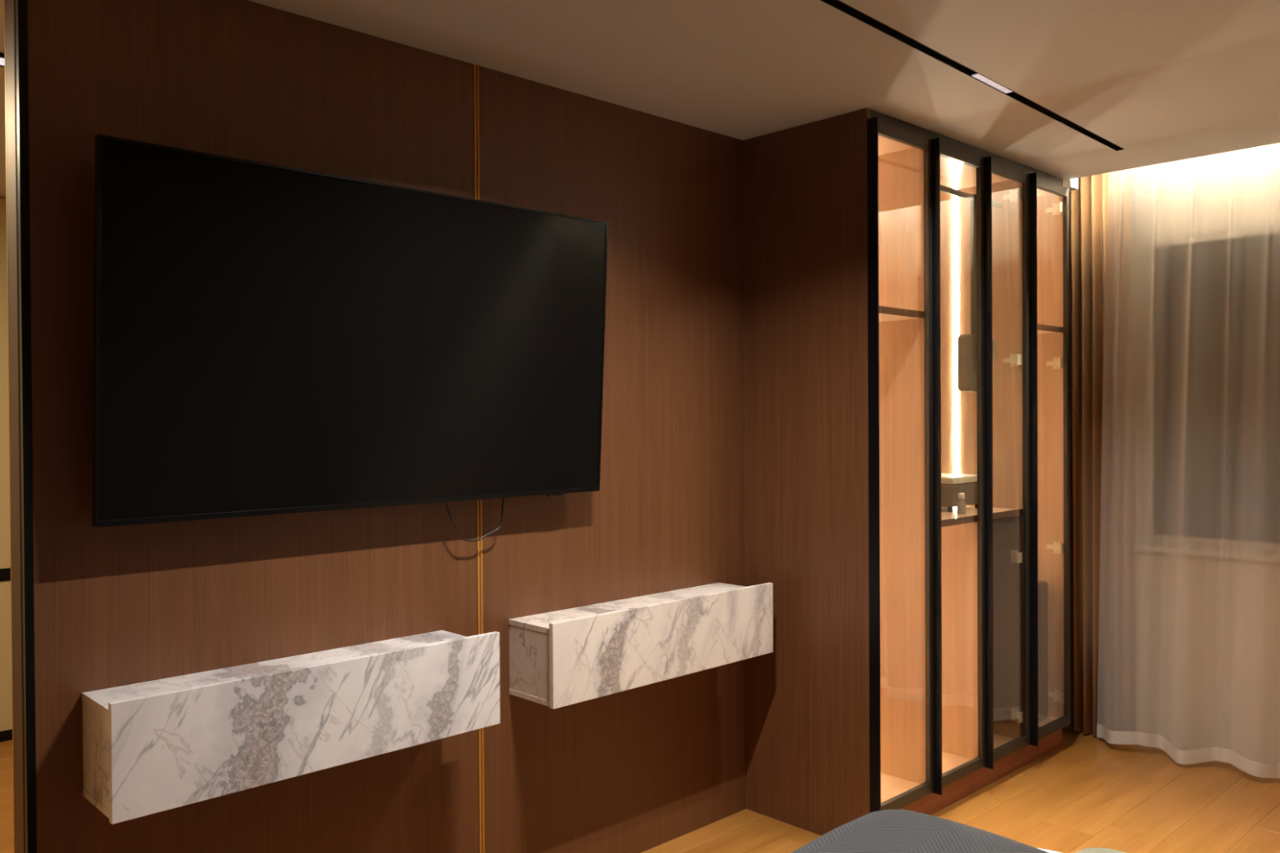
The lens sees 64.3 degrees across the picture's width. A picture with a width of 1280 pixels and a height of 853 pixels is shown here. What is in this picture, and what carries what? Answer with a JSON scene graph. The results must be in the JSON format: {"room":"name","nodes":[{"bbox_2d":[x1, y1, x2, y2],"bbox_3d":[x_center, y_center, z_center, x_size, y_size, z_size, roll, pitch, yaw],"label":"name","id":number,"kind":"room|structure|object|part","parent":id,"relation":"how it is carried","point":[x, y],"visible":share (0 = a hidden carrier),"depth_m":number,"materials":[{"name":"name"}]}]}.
{"room":"bedroom","nodes":[
{"label":"bedroom","id":0,"kind":"room"},
{"bbox_2d":[0,196,12,731],"bbox_3d":[-2.623,0.176,5.336,6.800,2.640,0.112,-1,1,-44],"label":"wall","id":1,"kind":"structure","parent":0,"point":[6,682],"depth_m":4.86,"materials":[{"name":"beige wood"}]},
{"bbox_2d":[0,568,10,581],"bbox_3d":[-3.017,0.708,4.887,5.600,0.060,0.015,-1,1,-44],"label":"trim","id":2,"kind":"structure","parent":1,"relation":"attached to","point":[5,573],"depth_m":4.86,"materials":[{"name":"black metal"}]},
{"bbox_3d":[-3.024,-0.205,4.881,5.600,1.765,0.012,-1,1,-44],"label":"wall panel","id":3,"kind":"part","parent":1,"relation":"part of","materials":[{"name":"beige wood"}]},
{"bbox_2d":[0,728,12,742],"bbox_3d":[-3.011,1.478,4.893,5.600,0.050,0.019,-1,1,-44],"label":"baseboard","id":4,"kind":"structure","parent":1,"relation":"attached to","point":[5,735],"depth_m":4.86,"materials":[{"name":"black metal"}]},
{"bbox_3d":[-3.016,1.095,4.893,5.600,0.715,0.012,-1,1,-44],"label":"wall panel","id":5,"kind":"part","parent":1,"relation":"part of","materials":[{"name":"beige"}]},
{"bbox_2d":[26,0,746,852],"bbox_3d":[0.198,-0.037,3.831,4.408,3.060,0.110,-1,1,-44],"label":"wall","id":6,"kind":"structure","parent":0,"point":[638,770],"depth_m":2.92,"materials":[{"name":"brown wood"}]},
{"bbox_2d":[4,0,14,852],"bbox_3d":[-1.434,0.216,2.340,0.023,2.600,0.007,-1,1,-44],"label":"trim","id":7,"kind":"structure","parent":6,"relation":"attached to","point":[4,0],"depth_m":2.33,"materials":[{"name":"brown wood"}]},
{"bbox_2d":[4,0,25,852],"bbox_3d":[-1.402,0.216,2.307,0.023,2.600,0.085,-1,1,-44],"label":"trim","id":8,"kind":"structure","parent":6,"relation":"attached to","point":[10,5],"depth_m":2.29,"materials":[{"name":"brown metal"}]},
{"bbox_2d":[15,0,36,852],"bbox_3d":[-1.364,0.216,2.267,0.018,2.600,0.024,-1,1,-44],"label":"trim","id":9,"kind":"structure","parent":6,"relation":"attached to","point":[21,25],"depth_m":2.26,"materials":[{"name":"black metal"}]},
{"bbox_3d":[-0.928,0.210,2.683,1.187,2.600,0.012,-1,1,-44],"label":"veneer panel","id":10,"kind":"part","parent":6,"relation":"part of","materials":[{"name":"brown wood"}]},
{"bbox_2d":[81,630,500,824],"bbox_3d":[-0.839,0.716,2.606,1.016,0.259,0.224,-1,1,-44],"label":"shelf","id":11,"kind":"object","parent":6,"relation":"attached to","point":[156,746],"visible":1,"depth_m":2.44,"materials":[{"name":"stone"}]},
{"bbox_3d":[-1.203,0.730,2.270,0.016,0.201,0.204,-1,1,-44],"label":"panel","id":12,"kind":"part","parent":11,"relation":"part of","materials":[{"name":"stone"}]},
{"bbox_3d":[-0.860,0.835,2.599,0.967,0.017,0.204,-1,1,-44],"label":"panel","id":13,"kind":"part","parent":11,"relation":"part of","materials":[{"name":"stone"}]},
{"bbox_3d":[-0.861,0.615,2.597,0.967,0.017,0.204,-1,1,-44],"label":"panel","id":14,"kind":"part","parent":11,"relation":"part of","materials":[{"name":"stone"}]},
{"bbox_2d":[92,133,608,527],"bbox_3d":[-0.690,-0.211,2.804,1.504,0.874,0.141,-1,1,-44],"label":"television","id":15,"kind":"object","parent":6,"relation":"attached to","point":[269,339],"visible":1,"depth_m":2.63,"materials":[{"name":"black"}]},
{"bbox_2d":[444,497,504,542],"bbox_3d":[-0.494,0.264,3.031,0.222,0.160,0.013,-1,1,-44],"label":"power cable","id":16,"kind":"object","parent":15,"relation":"hanging from","point":[503,499],"visible":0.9,"depth_m":3.04,"materials":[{"name":"black plastic"}]},
{"bbox_2d":[472,63,484,852],"bbox_3d":[-0.493,0.204,3.099,0.018,2.600,0.015,-1,1,-44],"label":"trim","id":17,"kind":"structure","parent":6,"relation":"attached to","point":[476,76],"depth_m":3.10,"materials":[{"name":"gold metal"}]},
{"bbox_3d":[-0.042,0.197,3.533,1.233,2.600,0.012,-1,1,-44],"label":"veneer panel","id":18,"kind":"part","parent":6,"relation":"part of","materials":[{"name":"brown wood"}]},
{"bbox_2d":[508,582,773,709],"bbox_3d":[0.037,0.704,3.447,1.031,0.254,0.224,-1,1,-44],"label":"shelf","id":19,"kind":"object","parent":6,"relation":"attached to","point":[562,658],"visible":1,"depth_m":3.27,"materials":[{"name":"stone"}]},
{"bbox_3d":[-0.332,0.718,3.106,0.016,0.198,0.204,-1,1,-44],"label":"panel","id":20,"kind":"part","parent":19,"relation":"part of","materials":[{"name":"stone"}]},
{"bbox_3d":[0.017,0.821,3.441,0.982,0.017,0.204,-1,1,-44],"label":"panel","id":21,"kind":"part","parent":19,"relation":"part of","materials":[{"name":"stone"}]},
{"bbox_3d":[0.016,0.604,3.439,0.982,0.017,0.204,-1,1,-44],"label":"panel","id":22,"kind":"part","parent":19,"relation":"part of","materials":[{"name":"stone"}]},
{"bbox_2d":[1062,177,1078,191],"bbox_3d":[1.785,-1.266,4.868,0.080,0.350,0.585,-1,1,-44],"label":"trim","id":23,"kind":"structure","parent":6,"relation":"attached to","point":[1072,184],"depth_m":4.65,"materials":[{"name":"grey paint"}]},
{"bbox_2d":[0,0,1279,197],"bbox_3d":[-0.423,-1.275,2.877,6.600,0.360,6.500,-1,1,-44],"label":"ceiling","id":24,"kind":"structure","parent":0,"point":[1160,81],"depth_m":3.06,"materials":[{"name":"grey paint"}]},
{"bbox_2d":[0,52,4,67],"bbox_3d":[-2.302,-1.075,2.599,1.500,0.012,0.100,-1,1,-44],"label":"recessed light","id":25,"kind":"object","parent":24,"relation":"in","point":[2,55],"visible":0.02,"depth_m":2.99,"materials":[{"name":"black metal"}]},
{"bbox_2d":[0,57,4,65],"bbox_3d":[-2.302,-1.076,2.599,1.500,0.010,0.076,-1,1,-44],"label":"diffuser","id":26,"kind":"object","parent":25,"relation":"attached to","point":[2,60],"depth_m":3.01,"materials":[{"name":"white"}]},
{"bbox_2d":[820,0,1124,151],"bbox_3d":[-0.099,-1.109,2.016,0.033,0.041,5.877,0,1,44],"label":"track light","id":27,"kind":"object","parent":24,"relation":"attached to","point":[837,4],"visible":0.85,"depth_m":3.15,"materials":[{"name":"black metal"}]},
{"bbox_3d":[3.034,-1.421,3.873,0.024,0.048,3.110,-1,1,-44],"label":"track","id":28,"kind":"object","parent":24,"relation":"attached to","visible":0},
{"bbox_2d":[1063,168,1130,736],"bbox_3d":[2.143,0.036,4.824,0.068,2.848,0.353,-1,1,-44],"label":"drape","id":29,"kind":"object","parent":28,"relation":"hanging from","point":[1093,206],"visible":0.62,"depth_m":4.80,"materials":[{"name":"brown fabric"}]},
{"bbox_3d":[3.058,-1.419,3.688,0.024,0.048,2.810,-1,1,-44],"label":"track","id":30,"kind":"object","parent":24,"relation":"attached to","visible":0},
{"bbox_2d":[1097,144,1279,777],"bbox_3d":[2.369,0.031,4.420,0.123,2.852,0.814,-1,1,-44],"label":"sheer curtain","id":31,"kind":"object","parent":30,"relation":"hanging from","point":[1168,744],"visible":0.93,"depth_m":4.43,"materials":[{"name":"white fabric"}]},
{"bbox_2d":[1277,762,1279,777],"bbox_3d":[3.231,0.034,3.493,0.124,2.852,1.837,-1,1,-44],"label":"sheer curtain","id":32,"kind":"object","parent":30,"relation":"hanging from","point":[1278,765],"visible":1,"depth_m":4.18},
{"bbox_2d":[0,727,1279,852],"bbox_3d":[-0.406,1.530,2.902,6.600,0.050,6.500,-1,1,-44],"label":"floor","id":33,"kind":"structure","parent":0,"point":[1088,792],"depth_m":3.93,"materials":[{"name":"brown wood"}]},
{"bbox_2d":[742,107,1070,835],"bbox_3d":[1.199,0.183,4.289,1.614,2.599,0.614,-1,1,-44],"label":"wardrobe","id":34,"kind":"object","parent":33,"relation":"on","point":[901,671],"visible":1,"depth_m":3.88,"materials":[{"name":"brown wood"}]},
{"bbox_3d":[0.608,0.192,3.758,0.018,2.599,0.562,-1,1,-44],"label":"panel","id":35,"kind":"part","parent":34,"relation":"part of","materials":[{"name":"brown wood"}]},
{"bbox_3d":[0.811,0.156,3.532,0.006,2.448,0.042,-1,1,-44],"label":"edge pull","id":36,"kind":"part","parent":34,"relation":"part of","materials":[{"name":"black metal"}]},
{"bbox_2d":[879,313,917,321],"bbox_3d":[0.749,-0.417,3.891,0.373,0.022,0.532,-1,1,-44],"label":"shelf","id":37,"kind":"object","parent":34,"relation":"attached to","point":[882,317],"depth_m":3.80,"materials":[{"name":"brown wood"}]},
{"bbox_3d":[0.947,0.153,3.677,0.391,2.438,0.020,-1,1,-44],"label":"door frame","id":38,"kind":"part","parent":34,"relation":"part of","materials":[{"name":"brown metal"}]},
{"bbox_3d":[1.101,0.152,3.804,0.006,2.448,0.050,-1,1,-44],"label":"edge pull","id":39,"kind":"part","parent":34,"relation":"part of","materials":[{"name":"black metal"}]},
{"bbox_2d":[941,473,977,512],"bbox_3d":[1.318,0.284,4.401,0.280,0.145,0.230,-1,1,-44],"label":"case","id":40,"kind":"object","parent":34,"relation":"on","point":[952,484],"visible":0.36,"depth_m":4.27,"materials":[{"name":"brown"}]},
{"bbox_3d":[1.318,0.225,4.400,0.280,0.028,0.230,-1,1,-44],"label":"case lid","id":41,"kind":"part","parent":40,"relation":"part of","materials":[{"name":"beige"}]},
{"bbox_2d":[956,493,965,514],"bbox_3d":[1.317,0.315,4.171,0.036,0.086,0.036,-1,1,-44],"label":"bottle","id":42,"kind":"object","parent":34,"relation":"on","point":[961,504],"visible":1,"depth_m":4.16,"materials":[{"name":"beige"}]},
{"bbox_3d":[1.234,0.149,3.953,0.391,2.438,0.020,-1,1,-44],"label":"door frame","id":43,"kind":"part","parent":34,"relation":"part of","materials":[{"name":"brown metal"}]},
{"bbox_3d":[1.180,-1.068,4.293,1.574,0.018,0.547,-1,1,-44],"label":"panel","id":44,"kind":"part","parent":34,"relation":"part of","materials":[{"name":"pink wood"}]},
{"bbox_3d":[1.195,1.359,4.314,1.574,0.018,0.547,-1,1,-44],"label":"panel","id":45,"kind":"part","parent":34,"relation":"part of","materials":[{"name":"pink wood"}]},
{"bbox_3d":[1.289,-0.957,4.161,0.757,0.025,0.025,-1,1,-44],"label":"hanging rail","id":46,"kind":"part","parent":34,"relation":"part of","materials":[{"name":"brown metal"}]},
{"bbox_2d":[957,193,994,392],"bbox_3d":[1.409,-0.560,4.275,0.205,0.830,0.074,-1,1,-44],"label":"shoulder bag","id":47,"kind":"object","parent":34,"relation":"hanging from","point":[966,343],"visible":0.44,"depth_m":4.22,"materials":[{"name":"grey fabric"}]},
{"bbox_2d":[941,505,1017,519],"bbox_3d":[1.174,0.369,4.302,0.757,0.022,0.532,-1,1,-44],"label":"shelf","id":48,"kind":"object","parent":34,"relation":"attached to","point":[1011,512],"depth_m":4.26,"materials":[{"name":"brown wood"}]},
{"bbox_3d":[1.389,0.147,4.080,0.006,2.448,0.050,-1,1,-44],"label":"edge pull","id":49,"kind":"part","parent":34,"relation":"part of","materials":[{"name":"black metal"}]},
{"bbox_3d":[1.521,0.144,4.228,0.391,2.438,0.020,-1,1,-44],"label":"door frame","id":50,"kind":"part","parent":34,"relation":"part of","materials":[{"name":"brown metal"}]},
{"bbox_3d":[1.676,0.143,4.355,0.006,2.448,0.050,-1,1,-44],"label":"edge pull","id":51,"kind":"part","parent":34,"relation":"part of","materials":[{"name":"black metal"}]},
{"bbox_2d":[1037,580,1048,721],"bbox_3d":[1.724,1.009,4.772,0.095,0.667,0.350,-1,1,-44],"label":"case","id":52,"kind":"object","parent":34,"relation":"on","point":[1042,586],"visible":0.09,"depth_m":4.64,"materials":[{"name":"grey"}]},
{"bbox_2d":[1037,329,1058,333],"bbox_3d":[1.599,-0.439,4.707,0.400,0.022,0.532,-1,1,-44],"label":"shelf","id":53,"kind":"object","parent":34,"relation":"attached to","point":[1039,331],"depth_m":4.61,"materials":[{"name":"brown wood"}]},
{"bbox_3d":[1.753,0.137,4.848,0.004,2.409,0.545,-1,1,-44],"label":"lining panel","id":54,"kind":"part","parent":34,"relation":"part of","materials":[{"name":"pink wood"}]},
{"bbox_3d":[1.808,0.140,4.504,0.391,2.438,0.020,-1,1,-44],"label":"door frame","id":55,"kind":"part","parent":34,"relation":"part of","materials":[{"name":"brown metal"}]},
{"bbox_2d":[1075,848,1125,852],"bbox_3d":[1.300,1.345,2.814,0.202,0.301,0.202,-1,1,-44],"label":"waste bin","id":56,"kind":"object","parent":33,"relation":"on","point":[1087,850],"visible":1,"depth_m":2.87,"materials":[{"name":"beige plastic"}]},
{"bbox_3d":[0.834,0.723,1.214,2.170,1.580,2.310,-1,1,-44],"label":"bed","id":57,"kind":"object","parent":33,"relation":"on","visible":0},
{"bbox_2d":[791,809,1048,852],"bbox_3d":[0.695,1.194,1.361,2.109,0.398,2.272,-1,1,-44],"label":"quilt","id":58,"kind":"object","parent":57,"relation":"on","point":[885,831],"visible":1,"depth_m":2.47,"materials":[{"name":"grey fabric"}]},
{"bbox_2d":[1037,848,1060,852],"bbox_3d":[1.139,1.123,2.387,0.103,0.152,0.509,-1,1,-44],"label":"sheet","id":59,"kind":"object","parent":57,"relation":"on","point":[1044,850],"visible":0.14,"depth_m":2.52,"materials":[{"name":"white fabric"}]},
{"bbox_2d":[1129,142,1279,763],"bbox_3d":[3.055,-0.007,4.182,0.200,2.960,3.560,-1,1,-44],"label":"wall","id":60,"kind":"structure","parent":0,"point":[1210,585],"depth_m":4.59,"materials":[{"name":"beige paint"}]},
{"bbox_2d":[1133,221,1279,563],"bbox_3d":[3.052,-0.146,4.061,0.090,1.460,2.050,-1,1,-44],"label":"window","id":61,"kind":"structure","parent":60,"relation":"in","point":[1157,537],"depth_m":4.72,"materials":[{"name":"beige"}]},
{"bbox_3d":[3.056,0.569,4.067,0.090,0.030,2.050,-1,1,-44],"label":"sill","id":62,"kind":"part","parent":61,"relation":"part of","materials":[{"name":"beige paint"}]},
{"label":"outside","id":63,"kind":"structure","parent":0,"visible":0},
{"bbox_2d":[1164,243,1279,749],"bbox_3d":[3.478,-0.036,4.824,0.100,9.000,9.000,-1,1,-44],"label":"window","id":64,"kind":"structure","parent":63,"point":[1208,504],"depth_m":5.24,"materials":[{"name":"glass"}]}
]}

